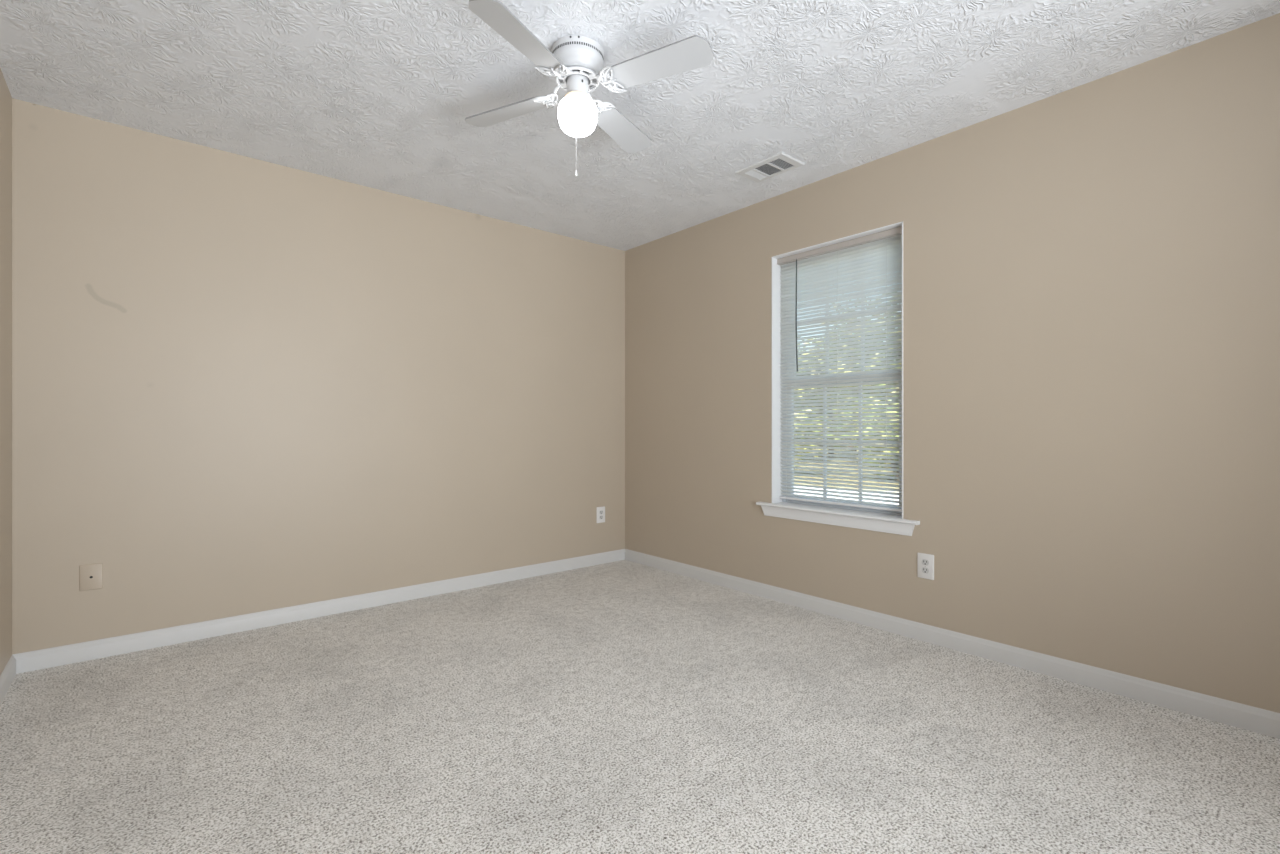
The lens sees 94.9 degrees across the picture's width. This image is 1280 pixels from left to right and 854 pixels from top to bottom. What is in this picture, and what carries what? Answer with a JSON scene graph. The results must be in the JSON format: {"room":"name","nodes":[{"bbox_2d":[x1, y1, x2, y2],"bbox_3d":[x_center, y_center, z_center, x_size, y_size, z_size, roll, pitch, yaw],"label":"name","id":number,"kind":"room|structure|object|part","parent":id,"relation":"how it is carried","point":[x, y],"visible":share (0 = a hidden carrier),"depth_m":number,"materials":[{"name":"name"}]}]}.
{"room":"empty bedroom","nodes":[
{"label":"empty bedroom","id":0,"kind":"room"},
{"bbox_2d":[0,68,11,674],"bbox_3d":[-0.853,-0.174,0.239,0.160,2.440,5.769,0,0,-40],"label":"wall","id":1,"kind":"structure","parent":0,"point":[5,96],"depth_m":2.35,"materials":[{"name":"beige paint"}]},
{"bbox_2d":[0,655,15,704],"bbox_3d":[-1.236,1.005,0.823,0.013,0.082,4.356,0,0,-40],"label":"baseboard","id":2,"kind":"structure","parent":1,"relation":"attached to","point":[8,674],"depth_m":2.34,"materials":[{"name":"white paint"}]},
{"bbox_2d":[12,98,624,653],"bbox_3d":[-1.442,-0.174,3.630,3.657,2.440,0.160,0,0,-40],"label":"wall","id":3,"kind":"structure","parent":0,"point":[241,385],"depth_m":3.10,"materials":[{"name":"beige paint"}]},
{"bbox_2d":[79,563,102,590],"bbox_3d":[-2.472,0.676,2.644,0.078,0.116,0.006,0,0,-40],"label":"cable plate","id":4,"kind":"object","parent":3,"relation":"attached to","point":[90,575],"visible":1,"depth_m":2.64,"materials":[{"name":"beige plastic"}]},
{"bbox_2d":[12,549,624,673],"bbox_3d":[-1.385,1.005,3.564,3.337,0.082,0.013,0,0,-40],"label":"baseboard","id":5,"kind":"structure","parent":3,"relation":"attached to","point":[101,648],"depth_m":3.10,"materials":[{"name":"white paint"}]},
{"bbox_2d":[597,506,604,522],"bbox_3d":[-0.298,0.672,4.492,0.079,0.122,0.008,0,0,-40],"label":"wall outlet","id":6,"kind":"object","parent":3,"relation":"attached to","point":[600,510],"visible":1,"depth_m":4.49,"materials":[{"name":"white plastic"}]},
{"bbox_2d":[0,560,1279,853],"bbox_3d":[0.427,1.121,1.433,3.657,0.150,5.929,0,0,-40],"label":"floor","id":7,"kind":"structure","parent":0,"point":[622,706],"depth_m":1.96,"materials":[{"name":"beige carpet"}]},
{"bbox_2d":[0,0,1279,250],"bbox_3d":[0.427,-1.469,1.433,3.657,0.150,5.929,0,0,-40],"label":"ceiling","id":8,"kind":"structure","parent":0,"point":[376,94],"depth_m":2.34,"materials":[{"name":"white paint"}]},
{"bbox_2d":[465,0,713,176],"bbox_3d":[-0.232,-1.179,2.185,0.793,0.428,0.793,0,0,-17],"label":"ceiling fan","id":9,"kind":"object","parent":8,"relation":"hanging from","point":[576,61],"visible":1,"depth_m":2.11,"materials":[{"name":"white metal"}]},
{"bbox_3d":[-0.527,-1.254,2.340,0.386,0.006,0.127,0,12,28],"label":"fan blade","id":10,"kind":"part","parent":9,"relation":"part of","materials":[{"name":"grey wood"}]},
{"bbox_3d":[-0.386,-1.254,1.890,0.127,0.006,0.386,14,6,27],"label":"fan blade","id":11,"kind":"part","parent":9,"relation":"part of","materials":[{"name":"grey wood"}]},
{"bbox_3d":[-0.232,-1.298,2.185,0.142,0.004,0.142,0,0,-40],"label":"rotor plate","id":12,"kind":"part","parent":9,"relation":"part of","materials":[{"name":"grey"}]},
{"bbox_3d":[-0.232,-1.155,2.185,0.148,0.126,0.148,0,0,-40],"label":"glass globe","id":13,"kind":"part","parent":9,"relation":"part of","materials":[{"name":"white glass"}]},
{"bbox_3d":[-0.078,-1.254,2.480,0.127,0.006,0.386,-13,-6,27],"label":"fan blade","id":14,"kind":"part","parent":9,"relation":"part of","materials":[{"name":"white wood"}]},
{"bbox_3d":[0.063,-1.254,2.031,0.386,0.006,0.127,0,-12,28],"label":"fan blade","id":15,"kind":"part","parent":9,"relation":"part of","materials":[{"name":"white wood"}]},
{"bbox_2d":[735,152,804,182],"bbox_3d":[0.695,-1.390,3.158,0.205,0.007,0.310,0,0,-40],"label":"ceiling vent","id":16,"kind":"object","parent":8,"relation":"in","point":[779,163],"visible":1,"depth_m":3.15,"materials":[{"name":"white metal"}]},
{"bbox_2d":[625,13,1279,712],"bbox_3d":[1.811,-0.174,2.504,0.160,2.440,5.769,0,0,-40],"label":"wall","id":17,"kind":"structure","parent":0,"point":[1091,270],"depth_m":2.48,"materials":[{"name":"beige paint"}]},
{"bbox_2d":[756,221,919,535],"bbox_3d":[1.106,-0.246,3.300,0.203,1.576,0.979,0,0,-40],"label":"window","id":18,"kind":"structure","parent":17,"relation":"in","point":[886,521],"depth_m":3.40,"materials":[{"name":"white"}]},
{"bbox_2d":[777,226,901,511],"bbox_3d":[1.113,-0.295,3.303,0.054,1.465,0.792,0,0,-40],"label":"window blind","id":19,"kind":"object","parent":18,"relation":"attached to","point":[866,259],"visible":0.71,"depth_m":3.28,"materials":[{"name":"white plastic"}]},
{"bbox_3d":[1.118,-0.285,3.310,0.022,1.424,0.005,0,0,-40],"label":"ladder cord","id":20,"kind":"part","parent":19,"relation":"part of","materials":[{"name":"white fabric"}]},
{"bbox_3d":[1.119,0.432,3.309,0.026,0.012,0.787,0,0,-40],"label":"rail","id":21,"kind":"part","parent":19,"relation":"part of","materials":[{"name":"white plastic"}]},
{"bbox_3d":[1.301,-0.285,3.095,0.022,1.424,0.005,0,0,-40],"label":"ladder cord","id":22,"kind":"part","parent":19,"relation":"part of","materials":[{"name":"white fabric"}]},
{"bbox_3d":[1.158,-0.283,3.341,0.060,1.490,0.796,0,0,-40],"label":"frame","id":23,"kind":"part","parent":18,"relation":"part of","materials":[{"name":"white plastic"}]},
{"bbox_3d":[1.149,0.080,3.333,0.025,0.741,0.736,0,0,-40],"label":"sash","id":24,"kind":"part","parent":18,"relation":"part of","materials":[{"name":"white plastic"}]},
{"bbox_3d":[1.168,-0.625,3.349,0.023,0.755,0.736,0,0,-40],"label":"sash","id":25,"kind":"part","parent":18,"relation":"part of","materials":[{"name":"white plastic"}]},
{"bbox_2d":[917,553,933,579],"bbox_3d":[1.393,0.680,2.865,0.008,0.122,0.079,0,0,-40],"label":"wall outlet","id":26,"kind":"object","parent":17,"relation":"attached to","point":[925,562],"visible":1,"depth_m":2.86,"materials":[{"name":"white plastic"}]},
{"bbox_2d":[922,567,928,573],"bbox_3d":[1.392,0.700,2.864,0.002,0.028,0.034,0,0,-40],"label":"receptacle","id":27,"kind":"object","parent":26,"relation":"attached to","point":[925,570],"depth_m":2.86,"materials":[{"name":"grey plastic"}]},
{"bbox_2d":[922,559,928,565],"bbox_3d":[1.392,0.660,2.864,0.002,0.028,0.034,0,0,-40],"label":"receptacle","id":28,"kind":"object","parent":26,"relation":"attached to","point":[925,562],"depth_m":2.86,"materials":[{"name":"grey plastic"}]},
{"bbox_2d":[625,549,1279,738],"bbox_3d":[1.296,1.005,2.977,0.013,0.082,4.356,0,0,-40],"label":"baseboard","id":29,"kind":"structure","parent":17,"relation":"attached to","point":[1254,719],"depth_m":2.56,"materials":[{"name":"white paint"}]},
{"label":"outside","id":30,"kind":"structure","parent":0,"visible":0},
{"bbox_2d":[794,438,898,504],"bbox_3d":[28.979,1.596,37.773,86.908,0.200,120.000,0,0,-40],"label":"ground","id":31,"kind":"structure","parent":30,"point":[810,438],"depth_m":16.41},
{"bbox_2d":[794,337,838,431],"bbox_3d":[5.994,-1.268,24.710,4.962,5.635,5.084,0,0,37],"label":"leafy tree","id":32,"kind":"object","parent":31,"relation":"on","point":[797,337],"visible":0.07,"depth_m":24.29,"materials":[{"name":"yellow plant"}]},
{"bbox_2d":[794,406,840,469],"bbox_3d":[4.709,0.453,18.077,2.532,2.152,2.559,0,0,-41],"label":"leafy shrub","id":33,"kind":"object","parent":31,"relation":"on","point":[800,406],"visible":0.05,"depth_m":17.72,"materials":[{"name":"green plant"}]},
{"bbox_2d":[794,338,866,456],"bbox_3d":[9.393,-1.474,28.861,5.010,6.038,5.093,0,0,-25],"label":"leafy tree","id":34,"kind":"object","parent":31,"relation":"on","point":[843,338],"visible":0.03,"depth_m":28.90,"materials":[{"name":"green plant"}]},
{"bbox_2d":[813,338,891,446],"bbox_3d":[15.611,-2.695,43.171,7.263,8.521,7.013,0,0,39],"label":"leafy tree","id":35,"kind":"object","parent":31,"relation":"on","point":[844,338],"visible":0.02,"depth_m":42.74,"materials":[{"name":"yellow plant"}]},
{"bbox_2d":[827,354,882,450],"bbox_3d":[13.356,-1.870,35.402,5.833,6.844,5.633,0,0,-23],"label":"leafy tree","id":36,"kind":"object","parent":31,"relation":"on","point":[869,354],"visible":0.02,"depth_m":34.41,"materials":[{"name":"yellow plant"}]},
{"bbox_2d":[819,292,900,455],"bbox_3d":[8.925,-1.613,20.212,5.582,6.339,5.719,0,0,6],"label":"leafy tree","id":37,"kind":"object","parent":31,"relation":"on","point":[893,292],"visible":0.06,"depth_m":19.74,"materials":[{"name":"green plant"}]},
{"bbox_2d":[838,401,898,480],"bbox_3d":[6.816,0.372,16.088,2.759,2.321,2.730,0,0,-11],"label":"leafy shrub","id":38,"kind":"object","parent":31,"relation":"on","point":[863,401],"visible":0.12,"depth_m":15.95,"materials":[{"name":"green plant"}]}
]}

